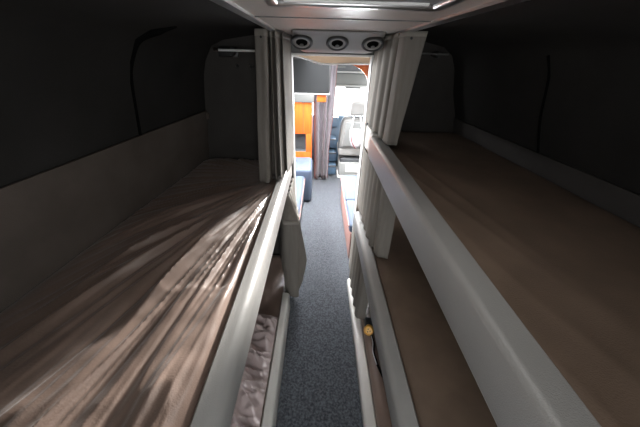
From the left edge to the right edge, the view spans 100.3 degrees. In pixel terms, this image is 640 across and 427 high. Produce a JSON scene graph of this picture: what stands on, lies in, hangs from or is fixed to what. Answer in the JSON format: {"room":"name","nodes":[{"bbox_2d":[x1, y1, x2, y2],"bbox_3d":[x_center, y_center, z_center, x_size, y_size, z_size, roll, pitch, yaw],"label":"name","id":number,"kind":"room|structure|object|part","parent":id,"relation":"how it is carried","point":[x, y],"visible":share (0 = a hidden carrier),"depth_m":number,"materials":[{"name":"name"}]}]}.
{"room":"sleeper bus interior","nodes":[
{"label":"sleeper bus interior","id":0,"kind":"room"},
{"bbox_2d":[0,0,264,187],"bbox_3d":[-0.686,-0.308,0.703,0.843,0.528,2.720,1,30,-1],"label":"wall","id":1,"kind":"structure","parent":0,"point":[66,94],"depth_m":0.96,"materials":[{"name":"black"}]},
{"bbox_2d":[130,26,176,134],"bbox_3d":[-0.769,-0.598,1.252,0.307,0.476,0.038,1,30,-1],"label":"trim","id":2,"kind":"structure","parent":1,"relation":"attached to","point":[154,32],"depth_m":1.17,"materials":[{"name":"black plastic"}]},
{"bbox_2d":[254,28,293,182],"bbox_3d":[-0.242,-0.666,1.716,0.115,0.828,0.488,13,32,18],"label":"curtain","id":3,"kind":"object","parent":1,"relation":"hanging from","point":[272,49],"visible":0.99,"depth_m":1.60,"materials":[{"name":"grey fabric"}]},
{"bbox_2d":[276,160,362,426],"bbox_3d":[0.000,0.725,2.511,2.500,0.050,7.800,1,30,-1],"label":"floor","id":4,"kind":"structure","parent":0,"point":[319,387],"depth_m":2.09,"materials":[{"name":"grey carpet"}]},
{"bbox_2d":[261,292,289,426],"bbox_3d":[-0.604,1.107,1.584,0.697,0.200,2.610,1,30,-1],"label":"bunk","id":5,"kind":"object","parent":4,"relation":"on","point":[269,417],"visible":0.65,"depth_m":1.69,"materials":[{"name":"beige plastic"}]},
{"bbox_2d":[258,255,284,426],"bbox_3d":[-0.736,1.087,1.596,0.840,0.120,2.550,1,30,-1],"label":"mattress","id":6,"kind":"object","parent":5,"relation":"on","point":[270,304],"visible":0.09,"depth_m":2.23,"materials":[{"name":"brown fabric"}]},
{"bbox_2d":[230,314,277,426],"bbox_3d":[-0.507,1.119,1.331,0.385,0.099,1.766,1,30,-1],"label":"blanket","id":7,"kind":"object","parent":6,"relation":"on","point":[248,408],"visible":0.38,"depth_m":1.62,"materials":[{"name":"pink fabric"}]},
{"bbox_2d":[294,94,313,157],"bbox_3d":[-0.628,-1.187,4.279,1.053,1.430,0.420,1,30,-1],"label":"cabinet","id":8,"kind":"object","parent":4,"relation":"on","point":[303,103],"visible":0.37,"depth_m":3.98,"materials":[{"name":"orange wood"}]},
{"bbox_2d":[295,148,305,151],"bbox_3d":[-0.449,-1.023,4.294,0.458,0.020,0.200,1,30,-1],"label":"niche shelf","id":9,"kind":"object","parent":8,"relation":"attached to","point":[296,149],"depth_m":4.27,"materials":[{"name":"grey"}]},
{"bbox_3d":[-0.634,-1.412,3.939,1.023,0.448,0.020,1,30,-1],"label":"panel","id":10,"kind":"part","parent":8,"relation":"part of","materials":[{"name":"orange wood"}]},
{"bbox_3d":[-0.654,-0.730,4.339,1.023,0.580,0.020,1,30,-1],"label":"panel","id":11,"kind":"part","parent":8,"relation":"part of","materials":[{"name":"orange wood"}]},
{"bbox_2d":[294,94,313,102],"bbox_3d":[-0.612,-1.750,3.949,1.053,0.125,0.420,1,30,-1],"label":"countertop","id":12,"kind":"structure","parent":8,"relation":"on","point":[306,98],"depth_m":3.78,"materials":[{"name":"grey plastic"}]},
{"bbox_2d":[295,157,312,224],"bbox_3d":[-0.646,-0.391,3.425,1.055,0.920,1.820,1,30,-1],"label":"sofa","id":13,"kind":"object","parent":4,"relation":"on","point":[303,165],"visible":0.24,"depth_m":3.75,"materials":[{"name":"blue"}]},
{"bbox_2d":[296,176,304,218],"bbox_3d":[-0.680,-0.182,3.275,0.935,0.150,1.210,1,30,-1],"label":"seat cushion","id":14,"kind":"object","parent":13,"relation":"on","point":[300,180],"depth_m":3.32,"materials":[{"name":"blue leather"}]},
{"bbox_3d":[-0.604,-0.536,4.070,0.965,0.520,0.560,1,30,-1],"label":"armrest","id":15,"kind":"part","parent":13,"relation":"part of","materials":[{"name":"blue leather"}]},
{"bbox_2d":[312,111,351,160],"bbox_3d":[0.023,-1.558,5.440,2.300,0.927,0.418,1,30,-1],"label":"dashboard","id":16,"kind":"object","parent":4,"relation":"on","point":[337,116],"visible":0.15,"depth_m":5.24,"materials":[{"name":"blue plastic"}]},
{"bbox_2d":[328,136,335,173],"bbox_3d":[0.107,-1.119,5.059,0.380,0.560,0.638,1,30,-1],"label":"seat","id":17,"kind":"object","parent":4,"relation":"on","point":[332,151],"depth_m":4.96,"materials":[{"name":"blue plastic"}]},
{"bbox_2d":[340,175,357,257],"bbox_3d":[0.747,-0.227,3.232,0.915,0.900,1.330,1,30,-1],"label":"bench","id":18,"kind":"object","parent":4,"relation":"on","point":[349,182],"visible":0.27,"depth_m":3.23,"materials":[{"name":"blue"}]},
{"bbox_3d":[0.748,0.022,3.371,0.880,0.330,1.320,1,30,-1],"label":"seat","id":19,"kind":"part","parent":18,"relation":"part of","materials":[{"name":"white"}]},
{"bbox_2d":[341,175,357,200],"bbox_3d":[0.736,-0.311,3.513,0.875,0.100,0.760,1,30,-1],"label":"seat cushion","id":20,"kind":"object","parent":18,"relation":"on","point":[349,182],"depth_m":3.47,"materials":[{"name":"leather"}]},
{"bbox_2d":[346,200,354,231],"bbox_3d":[0.734,0.028,2.935,0.875,0.100,0.560,1,30,-1],"label":"seat cushion","id":21,"kind":"object","parent":18,"relation":"on","point":[350,204],"depth_m":2.90,"materials":[{"name":"blue leather"}]},
{"bbox_2d":[336,101,364,177],"bbox_3d":[0.577,-1.327,4.724,0.537,1.280,0.602,1,30,-1],"label":"seat","id":22,"kind":"object","parent":4,"relation":"on","point":[348,158],"visible":0.57,"depth_m":4.58,"materials":[{"name":"grey fabric"}]},
{"bbox_2d":[337,142,359,155],"bbox_3d":[0.571,-1.189,4.865,0.500,0.140,0.500,1,30,-1],"label":"seat cushion","id":23,"kind":"object","parent":22,"relation":"on","point":[342,150],"depth_m":4.64,"materials":[{"name":"grey fabric"}]},
{"bbox_3d":[0.572,-1.051,4.905,0.450,0.060,0.470,1,30,-1],"label":"slide frame","id":24,"kind":"part","parent":22,"relation":"part of","materials":[{"name":"grey metal"}]},
{"bbox_3d":[0.573,-1.359,4.522,0.499,0.540,0.187,1,30,-1],"label":"backrest","id":25,"kind":"part","parent":22,"relation":"part of","materials":[{"name":"grey fabric"}]},
{"bbox_3d":[0.583,-0.799,4.754,0.260,0.140,0.015,1,30,-1],"label":"pedestal panel","id":26,"kind":"part","parent":22,"relation":"part of","materials":[{"name":"white paint"}]},
{"bbox_2d":[349,116,362,148],"bbox_3d":[0.594,-1.311,4.331,0.233,0.501,0.149,1,30,-1],"label":"tote bag","id":27,"kind":"object","parent":22,"relation":"hanging from","point":[355,135],"visible":0.96,"depth_m":4.31,"materials":[{"name":"grey fabric"}]},
{"bbox_2d":[347,278,376,426],"bbox_3d":[0.638,1.184,1.625,0.770,0.085,2.610,1,30,-1],"label":"bunk","id":28,"kind":"object","parent":4,"relation":"on","point":[366,400],"visible":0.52,"depth_m":1.78,"materials":[{"name":"beige plastic"}]},
{"bbox_2d":[361,304,391,426],"bbox_3d":[0.730,1.142,1.623,0.806,0.100,2.550,1,30,-1],"label":"mattress","id":29,"kind":"object","parent":28,"relation":"in","point":[382,415],"visible":0.05,"depth_m":1.66,"materials":[{"name":"brown fabric"}]},
{"bbox_2d":[364,317,373,333],"bbox_3d":[0.392,0.831,1.999,0.113,0.038,0.135,1,30,-1],"label":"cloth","id":30,"kind":"object","parent":29,"relation":"on","point":[367,320],"visible":0.35,"depth_m":2.02,"materials":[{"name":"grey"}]},
{"bbox_2d":[364,324,382,376],"bbox_3d":[0.357,0.906,1.808,0.078,0.090,0.354,0,30,-3],"label":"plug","id":31,"kind":"object","parent":29,"relation":"on","point":[368,329],"visible":0.98,"depth_m":1.88,"materials":[{"name":"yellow plastic"}]},
{"bbox_3d":[0.372,0.934,1.814,0.036,0.037,0.334,-1,30,-5],"label":"cord","id":32,"kind":"part","parent":31,"relation":"part of","materials":[{"name":"black rubber"}]},
{"bbox_2d":[204,35,454,254],"bbox_3d":[0.026,-0.344,2.279,2.500,2.030,0.040,1,30,-1],"label":"wall","id":33,"kind":"structure","parent":0,"point":[230,91],"depth_m":1.97,"materials":[{"name":"grey plastic"}]},
{"bbox_2d":[213,46,254,67],"bbox_3d":[-0.521,-1.036,1.775,0.335,0.124,0.134,1,30,-1],"label":"curtain rod","id":34,"kind":"object","parent":33,"relation":"attached to","point":[223,51],"visible":0.99,"depth_m":1.74,"materials":[{"name":"white paint"}]},
{"bbox_3d":[-0.620,-1.094,1.806,0.135,0.060,0.022,1,30,-1],"label":"wall plate","id":35,"kind":"part","parent":34,"relation":"part of","materials":[{"name":"black plastic"}]},
{"bbox_3d":[-0.503,-1.043,1.709,0.300,0.013,0.014,1,30,-1],"label":"rod","id":36,"kind":"part","parent":34,"relation":"part of","materials":[{"name":"white paint"}]},
{"bbox_2d":[210,0,279,31],"bbox_3d":[-0.255,-0.486,0.585,0.034,0.018,2.700,1,30,-1],"label":"trim","id":37,"kind":"structure","parent":33,"relation":"attached to","point":[227,4],"depth_m":0.83,"materials":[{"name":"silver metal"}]},
{"bbox_2d":[293,55,369,64],"bbox_3d":[0.082,-1.121,1.863,0.560,0.150,0.024,1,30,-1],"label":"valance","id":38,"kind":"object","parent":33,"relation":"attached to","point":[324,60],"visible":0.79,"depth_m":1.88,"materials":[{"name":"beige wood"}]},
{"bbox_2d":[291,53,373,256],"bbox_3d":[0.058,-0.275,2.302,0.568,1.890,0.080,1,30,-1],"label":"door frame","id":39,"kind":"structure","parent":33,"relation":"attached to","point":[371,57],"depth_m":1.97,"materials":[{"name":"white paint"}]},
{"bbox_2d":[354,65,368,80],"bbox_3d":[0.286,-0.720,2.121,0.300,0.850,0.070,1,30,-1],"label":"arch","id":40,"kind":"object","parent":33,"relation":"attached to","point":[365,68],"visible":0.19,"depth_m":1.93,"materials":[{"name":"orange wood"}]},
{"bbox_2d":[422,51,448,57],"bbox_3d":[0.667,-1.051,1.765,0.320,0.040,0.124,1,30,-1],"label":"curtain rod","id":41,"kind":"object","parent":33,"relation":"attached to","point":[437,54],"visible":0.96,"depth_m":1.71,"materials":[{"name":"grey plastic"}]},
{"bbox_3d":[0.667,-1.027,1.714,0.320,0.011,0.012,1,30,-1],"label":"rod","id":42,"kind":"part","parent":41,"relation":"part of","materials":[{"name":"grey plastic"}]},
{"bbox_2d":[390,0,528,34],"bbox_3d":[0.418,-0.471,0.592,0.034,0.018,2.700,1,30,-1],"label":"trim","id":43,"kind":"structure","parent":33,"relation":"attached to","point":[496,4],"depth_m":0.73,"materials":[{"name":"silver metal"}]},
{"bbox_2d":[230,0,493,35],"bbox_3d":[0.083,-0.504,0.585,0.695,0.038,2.720,1,30,-1],"label":"ceiling","id":44,"kind":"structure","parent":0,"point":[255,7],"depth_m":0.92,"materials":[{"name":"beige plastic"}]},
{"bbox_2d":[290,29,386,53],"bbox_3d":[0.099,-1.009,1.579,0.531,0.100,0.426,1,30,-1],"label":"console","id":45,"kind":"object","parent":44,"relation":"attached to","point":[317,41],"visible":1,"depth_m":1.48,"materials":[{"name":"grey plastic"}]},
{"bbox_2d":[290,34,312,49],"bbox_3d":[-0.102,-0.962,1.500,0.128,0.072,0.113,1,30,-1],"label":"air vent","id":46,"kind":"object","parent":45,"relation":"attached to","point":[298,41],"depth_m":1.48,"materials":[{"name":"grey plastic"}]},
{"bbox_2d":[326,36,348,50],"bbox_3d":[0.097,-0.958,1.502,0.128,0.072,0.113,1,30,-1],"label":"air vent","id":47,"kind":"object","parent":45,"relation":"attached to","point":[333,43],"depth_m":1.49,"materials":[{"name":"grey plastic"}]},
{"bbox_2d":[361,37,383,51],"bbox_3d":[0.297,-0.953,1.504,0.128,0.072,0.113,1,30,-1],"label":"air vent","id":48,"kind":"object","parent":45,"relation":"attached to","point":[368,44],"depth_m":1.49,"materials":[{"name":"grey plastic"}]},
{"bbox_2d":[255,16,430,21],"bbox_3d":[0.084,-0.706,0.969,0.645,0.005,0.006,1,30,-1],"label":"trim","id":49,"kind":"structure","parent":44,"relation":"attached to","point":[255,16],"depth_m":0.97,"materials":[{"name":"grey plastic"}]},
{"bbox_2d":[263,0,466,11],"bbox_3d":[0.084,-0.354,0.383,0.430,0.018,0.660,1,30,-1],"label":"roof hatch","id":50,"kind":"object","parent":44,"relation":"attached to","point":[399,5],"visible":1,"depth_m":0.62,"materials":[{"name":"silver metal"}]},
{"bbox_3d":[-0.116,-0.359,0.381,0.030,0.018,0.600,1,30,-1],"label":"frame","id":51,"kind":"part","parent":50,"relation":"part of","materials":[{"name":"silver metal"}]},
{"bbox_3d":[0.085,-0.358,0.381,0.370,0.008,0.600,1,30,-1],"label":"panel","id":52,"kind":"part","parent":50,"relation":"part of","materials":[{"name":"grey plastic"}]},
{"bbox_3d":[0.284,-0.350,0.385,0.030,0.018,0.600,1,30,-1],"label":"frame","id":53,"kind":"part","parent":50,"relation":"part of","materials":[{"name":"silver metal"}]},
{"bbox_2d":[366,31,427,144],"bbox_3d":[0.378,-0.753,1.598,0.102,0.525,0.621,-4,31,-10],"label":"curtain","id":54,"kind":"object","parent":44,"relation":"hanging from","point":[395,65],"visible":0.9,"depth_m":1.43,"materials":[{"name":"grey fabric"}]},
{"bbox_2d":[418,0,639,194],"bbox_3d":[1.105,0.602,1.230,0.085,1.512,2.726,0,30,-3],"label":"wall","id":55,"kind":"structure","parent":0,"point":[455,117],"depth_m":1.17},
{"bbox_2d":[353,211,419,426],"bbox_3d":[0.656,0.609,1.288,0.765,0.160,2.610,1,30,-1],"label":"bunk bed rail","id":56,"kind":"object","parent":55,"relation":"attached to","point":[402,411],"visible":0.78,"depth_m":1.20,"materials":[{"name":"grey plastic"}]},
{"bbox_2d":[349,226,367,319],"bbox_3d":[0.287,0.447,2.175,0.070,0.520,0.657,-2,31,-6],"label":"curtain","id":57,"kind":"object","parent":56,"relation":"hanging from","point":[360,301],"visible":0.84,"depth_m":2.05,"materials":[{"name":"grey fabric"}]},
{"bbox_2d":[372,215,497,426],"bbox_3d":[0.748,0.599,1.305,0.800,0.110,2.550,1,30,-1],"label":"mattress","id":58,"kind":"object","parent":56,"relation":"in","point":[445,392],"visible":0.25,"depth_m":1.18,"materials":[{"name":"brown fabric"}]},
{"bbox_2d":[364,124,600,426],"bbox_3d":[0.687,0.047,0.958,0.735,0.187,2.610,1,30,-1],"label":"bunk bed rail","id":59,"kind":"object","parent":55,"relation":"attached to","point":[519,384],"visible":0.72,"depth_m":0.55,"materials":[{"name":"grey plastic"}]},
{"bbox_2d":[357,147,395,258],"bbox_3d":[0.340,-0.110,1.835,0.080,0.494,0.720,-3,31,-8],"label":"curtain","id":60,"kind":"object","parent":59,"relation":"hanging from","point":[374,205],"visible":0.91,"depth_m":1.66,"materials":[{"name":"grey fabric"}]},
{"bbox_2d":[388,131,639,426],"bbox_3d":[0.778,0.048,0.982,0.771,0.108,2.550,1,30,-1],"label":"mattress","id":61,"kind":"object","parent":59,"relation":"in","point":[567,266],"visible":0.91,"depth_m":0.75,"materials":[{"name":"brown fabric"}]},
{"bbox_2d":[537,55,549,152],"bbox_3d":[0.995,-0.471,1.192,0.144,0.404,0.010,1,30,-1],"label":"trim","id":62,"kind":"structure","parent":55,"relation":"attached to","point":[548,56],"depth_m":1.18,"materials":[{"name":"black rubber"}]},
{"bbox_2d":[453,118,639,227],"bbox_3d":[1.096,0.049,0.902,0.066,0.197,2.720,0,30,-3],"label":"side panel","id":63,"kind":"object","parent":55,"relation":"attached to","point":[619,201],"depth_m":1.17,"materials":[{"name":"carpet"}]},
{"bbox_3d":[0.056,-2.092,3.335,2.500,0.080,3.530,1,30,-1],"label":"ceiling","id":64,"kind":"structure","parent":0,"visible":0},
{"bbox_2d":[293,57,330,101],"bbox_3d":[-0.248,-1.599,3.097,0.730,0.545,0.141,1,30,-1],"label":"cabinet","id":65,"kind":"object","parent":64,"relation":"hanging from","point":[309,78],"visible":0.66,"depth_m":3.06,"materials":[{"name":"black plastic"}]},
{"bbox_3d":[0.018,-1.377,3.188,0.109,0.083,0.030,1,30,-1],"label":"wood trim","id":66,"kind":"part","parent":65,"relation":"part of","materials":[{"name":"orange wood"}]},
{"bbox_2d":[314,65,336,179],"bbox_3d":[0.067,-1.443,4.245,0.341,1.900,0.118,1,30,-1],"label":"curtain","id":67,"kind":"object","parent":64,"relation":"hanging from","point":[323,111],"visible":0.73,"depth_m":4.27,"materials":[{"name":"grey fabric"}]},
{"bbox_2d":[336,65,366,88],"bbox_3d":[0.327,-2.345,4.362,0.950,0.490,0.700,1,30,-1],"label":"locker","id":68,"kind":"object","parent":64,"relation":"attached to","point":[348,76],"visible":0.27,"depth_m":4.18,"materials":[{"name":"grey"}]},
{"bbox_3d":[0.330,-2.203,4.155,0.920,0.025,0.060,1,30,-1],"label":"rail","id":69,"kind":"part","parent":68,"relation":"part of","materials":[{"name":"silver metal"}]},
{"bbox_3d":[0.328,-2.114,4.203,0.920,0.169,0.068,1,30,-1],"label":"door","id":70,"kind":"part","parent":68,"relation":"part of","materials":[{"name":"grey"}]},
{"bbox_2d":[345,87,360,88],"bbox_3d":[0.525,-1.998,4.240,0.240,0.025,0.100,1,30,-1],"label":"lamp","id":71,"kind":"object","parent":68,"relation":"attached to","point":[345,87],"depth_m":4.20,"materials":[{"name":"grey"}]},
{"bbox_3d":[-1.044,0.556,1.211,0.318,1.506,2.720,1,30,-1],"label":"wall","id":72,"kind":"structure","parent":0,"visible":0},
{"bbox_2d":[0,110,208,312],"bbox_3d":[-1.006,0.119,0.952,0.082,0.483,2.730,4,30,3],"label":"side panel","id":73,"kind":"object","parent":72,"relation":"attached to","point":[48,218],"depth_m":1.09,"materials":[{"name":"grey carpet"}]},
{"bbox_2d":[189,165,291,426],"bbox_3d":[-0.580,0.265,1.091,0.697,0.152,2.610,1,30,-1],"label":"bunk bed rail","id":74,"kind":"object","parent":72,"relation":"attached to","point":[215,406],"visible":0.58,"depth_m":0.83,"materials":[{"name":"grey plastic"}]},
{"bbox_2d":[0,158,277,426],"bbox_3d":[-0.716,0.225,1.091,0.832,0.161,2.550,1,30,-1],"label":"mattress","id":75,"kind":"object","parent":74,"relation":"on","point":[128,332],"visible":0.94,"depth_m":0.84,"materials":[{"name":"brown fabric"}]},
{"bbox_2d":[280,178,306,296],"bbox_3d":[-0.246,0.215,2.214,0.201,0.909,0.433,-7,32,-15],"label":"curtain","id":76,"kind":"object","parent":74,"relation":"hanging from","point":[292,248],"visible":0.98,"depth_m":2.04,"materials":[{"name":"grey fabric"}]},
{"label":"outside","id":77,"kind":"structure","parent":0,"visible":0},
{"bbox_2d":[312,87,366,111],"bbox_3d":[0.019,-3.959,11.589,24.000,0.050,36.000,1,30,-1],"label":"ground","id":78,"kind":"structure","parent":77,"point":[344,97],"depth_m":18.76,"materials":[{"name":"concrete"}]}
]}

